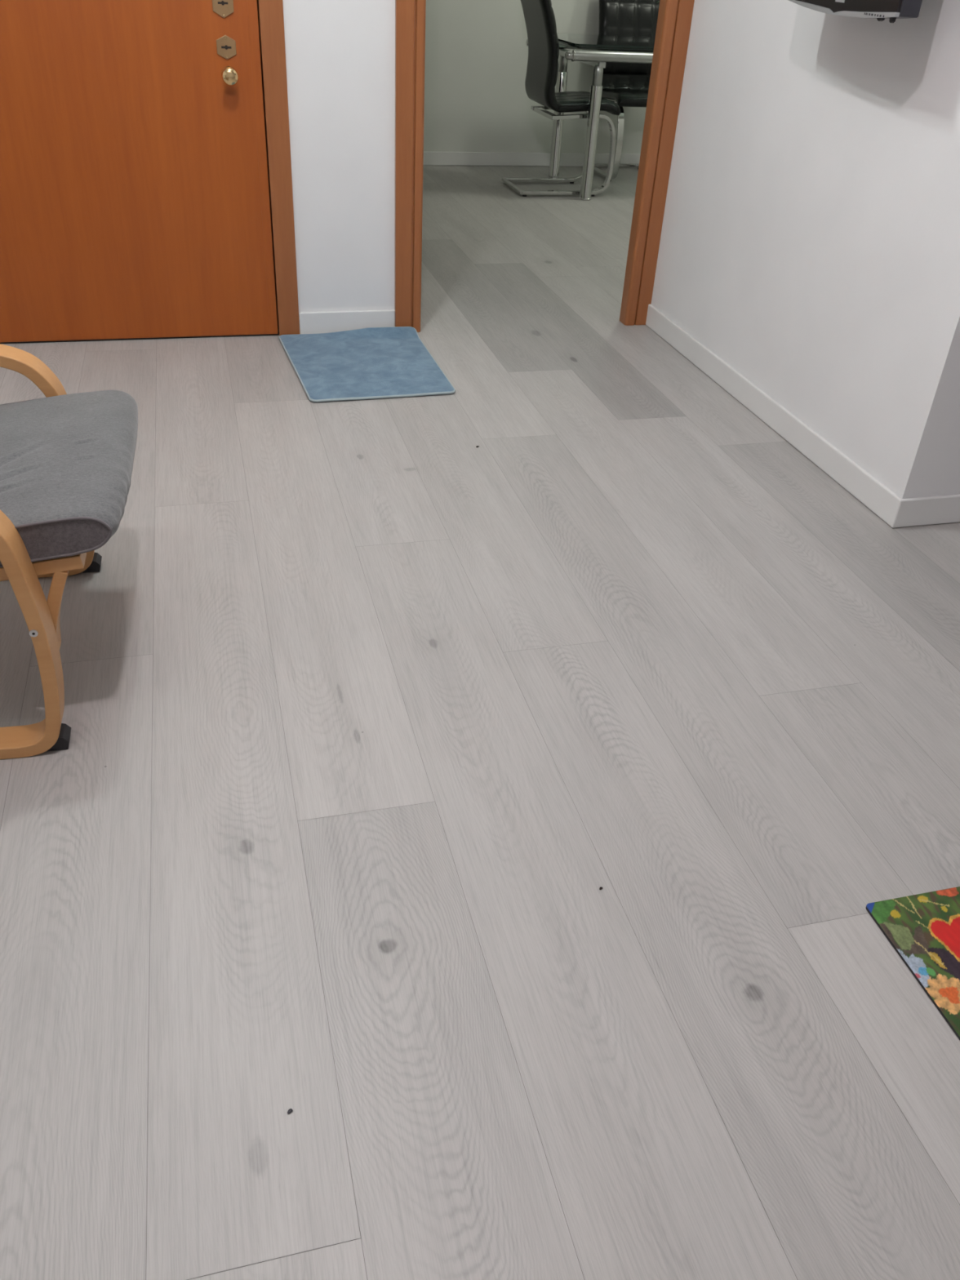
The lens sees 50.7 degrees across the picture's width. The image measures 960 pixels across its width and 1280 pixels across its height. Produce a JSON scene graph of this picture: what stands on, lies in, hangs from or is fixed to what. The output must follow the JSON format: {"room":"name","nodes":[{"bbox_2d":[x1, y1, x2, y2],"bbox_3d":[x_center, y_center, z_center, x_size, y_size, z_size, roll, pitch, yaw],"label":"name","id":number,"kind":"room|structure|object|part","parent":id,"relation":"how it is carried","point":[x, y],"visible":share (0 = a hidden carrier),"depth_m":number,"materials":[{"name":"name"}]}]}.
{"room":"waiting room","nodes":[
{"label":"waiting room","id":0,"kind":"room"},
{"bbox_2d":[282,0,395,311],"bbox_3d":[-1.176,-2.155,2.861,3.892,2.600,0.120,-6,36,-13],"label":"wall","id":1,"kind":"structure","parent":0,"point":[340,54],"depth_m":3.38,"materials":[{"name":"white paint"}]},
{"bbox_2d":[0,0,299,343],"bbox_3d":[-1.172,-1.936,2.966,1.165,2.119,0.180,-6,36,-13],"label":"door","id":2,"kind":"structure","parent":1,"relation":"in","point":[146,193],"depth_m":3.26,"materials":[{"name":"brown wood"}]},
{"bbox_3d":[-0.776,-1.751,3.146,0.051,0.051,0.062,-6,36,-13],"label":"knob","id":3,"kind":"part","parent":2,"relation":"part of","materials":[{"name":"gold metal"}]},
{"bbox_3d":[-1.177,-1.949,2.984,1.165,2.119,0.114,-6,36,-13],"label":"frame","id":4,"kind":"part","parent":2,"relation":"part of","materials":[{"name":"brown wood"}]},
{"bbox_2d":[298,309,395,333],"bbox_3d":[-0.483,-1.159,3.697,0.350,0.081,0.012,-6,36,-13],"label":"baseboard","id":5,"kind":"structure","parent":1,"relation":"attached to","point":[325,322],"depth_m":3.69,"materials":[{"name":"white paint"}]},
{"bbox_2d":[394,0,426,332],"bbox_3d":[-0.221,-2.032,3.188,0.096,2.119,0.065,-6,36,-13],"label":"trim","id":6,"kind":"structure","parent":1,"relation":"attached to","point":[410,15],"depth_m":3.42,"materials":[{"name":"brown wood"}]},
{"bbox_2d":[0,164,959,1279],"bbox_3d":[0.731,-0.485,2.983,7.500,0.100,9.500,-6,36,-13],"label":"floor","id":7,"kind":"structure","parent":0,"point":[371,708],"depth_m":1.68,"materials":[{"name":"grey wood"}]},
{"bbox_2d":[0,343,137,759],"bbox_3d":[-1.141,-0.399,1.663,1.062,1.065,0.682,-5,35,-12],"label":"armchair","id":8,"kind":"object","parent":7,"relation":"on","point":[67,460],"visible":1,"depth_m":1.71,"materials":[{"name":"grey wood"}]},
{"bbox_3d":[-1.100,-0.002,1.569,0.813,0.522,0.062,-5,35,-12],"label":"frame","id":9,"kind":"part","parent":8,"relation":"part of","materials":[{"name":"brown wood"}]},
{"bbox_3d":[-1.026,-0.053,1.624,0.766,0.160,0.048,-5,35,-12],"label":"seat rail","id":10,"kind":"part","parent":8,"relation":"part of","materials":[{"name":"brown wood"}]},
{"bbox_3d":[-1.229,-0.347,2.060,0.813,0.522,0.062,-5,35,-12],"label":"frame","id":11,"kind":"part","parent":8,"relation":"part of","materials":[{"name":"brown wood"}]},
{"bbox_2d":[0,390,137,564],"bbox_3d":[-0.939,-0.269,1.807,0.631,0.167,0.554,-5,35,-12],"label":"seat cushion","id":12,"kind":"object","parent":8,"relation":"on","point":[67,460],"depth_m":1.72,"materials":[{"name":"grey fabric"}]},
{"bbox_2d":[278,326,455,402],"bbox_3d":[-0.395,-0.952,3.451,0.525,0.026,0.665,-6,36,-13],"label":"door mat","id":13,"kind":"object","parent":7,"relation":"on","point":[393,362],"visible":1,"depth_m":3.42,"materials":[{"name":"blue fabric"}]},
{"bbox_2d":[501,0,620,196],"bbox_3d":[0.480,-3.161,5.833,0.563,1.059,0.465,-6,36,-13],"label":"dining chair","id":14,"kind":"object","parent":7,"relation":"on","point":[542,68],"visible":0.88,"depth_m":5.72,"materials":[{"name":"black leather"}]},
{"bbox_3d":[0.325,-3.330,5.665,0.163,0.606,0.465,-6,36,-13],"label":"backrest","id":15,"kind":"part","parent":14,"relation":"part of","materials":[{"name":"black leather"}]},
{"bbox_3d":[0.463,-2.909,6.005,0.558,0.429,0.416,-6,36,-13],"label":"frame","id":16,"kind":"part","parent":14,"relation":"part of","materials":[{"name":"silver metal"}]},
{"bbox_3d":[0.563,-3.122,5.886,0.386,0.076,0.450,-6,36,-13],"label":"seat","id":17,"kind":"part","parent":14,"relation":"part of","materials":[{"name":"black leather"}]},
{"bbox_2d":[525,32,655,200],"bbox_3d":[1.062,-3.144,6.101,1.470,0.786,0.797,-6,36,-13],"label":"dining table","id":18,"kind":"object","parent":7,"relation":"on","point":[597,59],"visible":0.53,"depth_m":5.72,"materials":[{"name":"silver metal"}]},
{"bbox_3d":[0.485,-3.204,6.313,0.068,0.589,0.068,-6,36,-13],"label":"leg","id":19,"kind":"part","parent":18,"relation":"part of","materials":[{"name":"silver metal"}]},
{"bbox_3d":[0.501,-3.473,6.128,0.054,0.144,0.054,-6,36,-13],"label":"leg","id":20,"kind":"part","parent":18,"relation":"part of","materials":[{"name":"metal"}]},
{"bbox_3d":[0.631,-2.823,5.769,0.068,0.589,0.068,-6,36,-13],"label":"leg","id":21,"kind":"part","parent":18,"relation":"part of","materials":[{"name":"silver metal"}]},
{"bbox_3d":[0.647,-3.091,5.585,0.054,0.144,0.054,-6,36,-13],"label":"leg","id":22,"kind":"part","parent":18,"relation":"part of","materials":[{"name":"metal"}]},
{"bbox_3d":[1.009,-3.632,6.208,1.425,0.052,0.052,-6,36,-13],"label":"rail","id":23,"kind":"part","parent":18,"relation":"part of","materials":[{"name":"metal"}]},
{"bbox_3d":[1.097,-3.470,5.892,1.395,0.010,0.745,-6,36,-13],"label":"glass","id":24,"kind":"part","parent":18,"relation":"part of","materials":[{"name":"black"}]},
{"bbox_3d":[1.193,-3.219,5.622,1.425,0.052,0.052,-6,36,-13],"label":"rail","id":25,"kind":"part","parent":18,"relation":"part of","materials":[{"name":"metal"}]},
{"bbox_2d":[593,0,659,179],"bbox_3d":[0.985,-3.467,6.323,0.465,1.059,0.563,-6,36,-13],"label":"dining chair","id":26,"kind":"object","parent":7,"relation":"on","point":[627,84],"visible":0.48,"depth_m":6.25,"materials":[{"name":"black leather"}]},
{"bbox_3d":[0.970,-3.218,6.498,0.416,0.429,0.558,-6,36,-13],"label":"frame","id":27,"kind":"part","parent":26,"relation":"part of","materials":[{"name":"silver metal"}]},
{"bbox_3d":[1.005,-3.370,6.286,0.450,0.076,0.386,-6,36,-13],"label":"seat","id":28,"kind":"part","parent":26,"relation":"part of","materials":[{"name":"black leather"}]},
{"bbox_3d":[0.954,-3.750,6.332,0.465,0.606,0.163,-6,36,-13],"label":"backrest","id":29,"kind":"part","parent":26,"relation":"part of","materials":[{"name":"black leather"}]},
{"bbox_2d":[866,886,959,1039],"bbox_3d":[0.947,0.496,1.476,0.620,0.005,0.420,-6,36,-13],"label":"mat","id":30,"kind":"object","parent":7,"relation":"on","point":[923,929],"visible":1,"depth_m":1.52,"materials":[{"name":"multicoloured fabric"}]},
{"bbox_2d":[423,0,646,153],"bbox_3d":[0.468,-4.267,6.083,5.800,2.600,0.100,-6,36,-13],"label":"wall","id":31,"kind":"structure","parent":0,"point":[477,100],"depth_m":6.42,"materials":[{"name":"paint"}]},
{"bbox_2d":[423,151,640,166],"bbox_3d":[0.372,-3.195,6.738,5.700,0.081,0.012,-6,36,-13],"label":"baseboard","id":32,"kind":"structure","parent":31,"relation":"attached to","point":[435,158],"depth_m":6.69,"materials":[{"name":"white paint"}]},
{"bbox_2d":[650,0,959,498],"bbox_3d":[2.615,-2.055,3.046,3.508,2.600,1.825,-6,36,-13],"label":"wall","id":33,"kind":"structure","parent":0,"point":[810,241],"depth_m":2.77,"materials":[{"name":"white paint"}]},
{"bbox_2d":[619,0,694,325],"bbox_3d":[0.658,-2.124,3.399,0.096,2.119,0.065,-6,36,-13],"label":"trim","id":34,"kind":"structure","parent":33,"relation":"attached to","point":[674,16],"depth_m":3.63,"materials":[{"name":"brown wood"}]},
{"bbox_2d":[645,304,959,528],"bbox_3d":[2.517,-0.972,3.686,3.420,0.081,1.701,-6,36,-13],"label":"baseboard","id":35,"kind":"structure","parent":33,"relation":"attached to","point":[895,511],"depth_m":2.95,"materials":[{"name":"white paint"}]},
{"bbox_2d":[787,0,922,22],"bbox_3d":[0.930,-1.637,2.322,0.172,0.356,0.574,-3,35,-10],"label":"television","id":36,"kind":"object","parent":33,"relation":"attached to","point":[880,10],"visible":1,"depth_m":2.26,"materials":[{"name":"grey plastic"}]},
{"bbox_3d":[0.844,-1.498,2.376,0.001,0.006,0.045,-3,35,-10],"label":"label plate","id":37,"kind":"part","parent":36,"relation":"part of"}
]}

